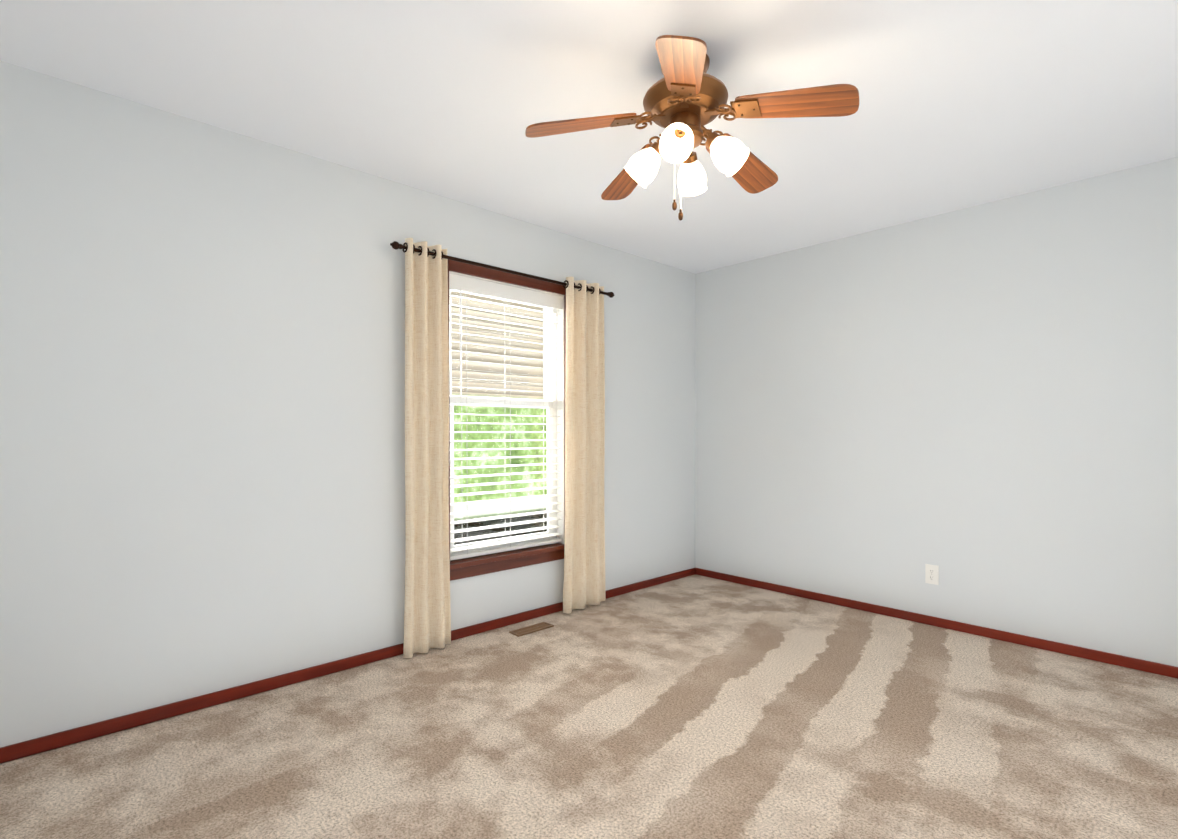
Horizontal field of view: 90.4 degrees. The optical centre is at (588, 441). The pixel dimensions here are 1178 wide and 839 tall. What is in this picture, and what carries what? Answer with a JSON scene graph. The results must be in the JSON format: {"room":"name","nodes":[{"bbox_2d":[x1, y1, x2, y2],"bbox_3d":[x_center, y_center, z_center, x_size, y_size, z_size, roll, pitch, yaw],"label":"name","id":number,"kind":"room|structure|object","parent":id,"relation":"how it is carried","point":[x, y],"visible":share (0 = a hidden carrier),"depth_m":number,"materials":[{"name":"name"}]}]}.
{"room":"empty bedroom","nodes":[
{"label":"empty bedroom","id":0,"kind":"room"},
{"bbox_2d":[0,61,695,746],"bbox_3d":[-0.842,-0.117,3.245,4.800,2.440,0.120,-1,1,-43],"label":"wall","id":1,"kind":"structure","parent":0,"point":[202,407],"depth_m":2.49,"materials":[{"name":"paint"}]},
{"bbox_2d":[0,568,695,763],"bbox_3d":[-0.795,1.077,3.213,4.568,0.054,0.016,-1,1,-43],"label":"baseboard","id":2,"kind":"structure","parent":1,"relation":"attached to","point":[39,745],"depth_m":2.56,"materials":[{"name":"brown wood"}]},
{"bbox_2d":[390,238,613,657],"bbox_3d":[-0.424,0.029,3.470,1.582,2.118,0.126,-1,1,-43],"label":"curtains","id":3,"kind":"object","parent":1,"relation":"attached to","point":[427,616],"visible":1,"depth_m":3.12,"materials":[{"name":"beige fabric"}]},
{"bbox_2d":[447,259,565,580],"bbox_3d":[-0.494,-0.121,3.540,1.006,1.770,0.166,-1,1,-43],"label":"window","id":4,"kind":"structure","parent":1,"relation":"in","point":[483,564],"depth_m":3.63,"materials":[{"name":"white"}]},
{"bbox_2d":[449,273,562,559],"bbox_3d":[-0.489,-0.138,3.534,0.822,1.589,0.064,-1,1,-43],"label":"window blinds","id":5,"kind":"object","parent":4,"relation":"attached to","point":[476,286],"visible":0.83,"depth_m":3.50,"materials":[{"name":"white plastic"}]},
{"bbox_2d":[0,574,1177,838],"bbox_3d":[0.361,1.172,1.979,4.800,0.100,3.640,-1,1,-43],"label":"floor","id":6,"kind":"structure","parent":0,"point":[696,708],"depth_m":2.16,"materials":[{"name":"carpet"}]},
{"bbox_2d":[509,622,553,636],"bbox_3d":[-0.334,1.095,3.423,0.260,0.009,0.092,-1,1,-43],"label":"floor vent","id":7,"kind":"object","parent":6,"relation":"in","point":[531,629],"visible":1,"depth_m":3.41,"materials":[{"name":"brown metal"}]},
{"bbox_2d":[0,0,1177,273],"bbox_3d":[0.361,-1.368,1.941,4.800,0.100,3.640,-1,1,-43],"label":"ceiling","id":8,"kind":"structure","parent":0,"point":[968,102],"depth_m":2.20,"materials":[{"name":"paint"}]},
{"bbox_2d":[525,35,858,220],"bbox_3d":[0.367,-1.042,2.077,1.028,0.556,1.074,-1,1,-43],"label":"fan","id":9,"kind":"object","parent":8,"relation":"hanging from","point":[685,99],"visible":1,"depth_m":1.96,"materials":[{"name":"brown wood"}]},
{"bbox_2d":[695,157,1177,666],"bbox_3d":[2.070,-0.122,3.558,0.120,2.440,3.400,-1,1,-43],"label":"wall","id":10,"kind":"structure","parent":0,"point":[977,405],"depth_m":3.35,"materials":[{"name":"paint"}]},
{"bbox_2d":[925,564,938,584],"bbox_3d":[2.050,0.794,3.499,0.008,0.114,0.070,-1,1,-43],"label":"electrical outlet","id":11,"kind":"object","parent":10,"relation":"attached to","point":[931,574],"visible":1,"depth_m":3.50,"materials":[{"name":"white plastic"}]},
{"bbox_2d":[696,568,1177,678],"bbox_3d":[2.019,1.072,3.536,0.016,0.054,3.330,-1,1,-43],"label":"baseboard","id":12,"kind":"structure","parent":10,"relation":"attached to","point":[1100,656],"depth_m":3.36,"materials":[{"name":"brown wood"}]},
{"label":"outside","id":13,"kind":"structure","parent":0,"visible":0},
{"bbox_2d":[451,290,547,560],"bbox_3d":[-0.954,-0.480,8.805,10.000,7.000,0.001,-1,1,-43],"label":"window blind","id":14,"kind":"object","parent":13,"point":[501,367],"depth_m":8.46,"materials":[{"name":"white plastic"}]}
]}

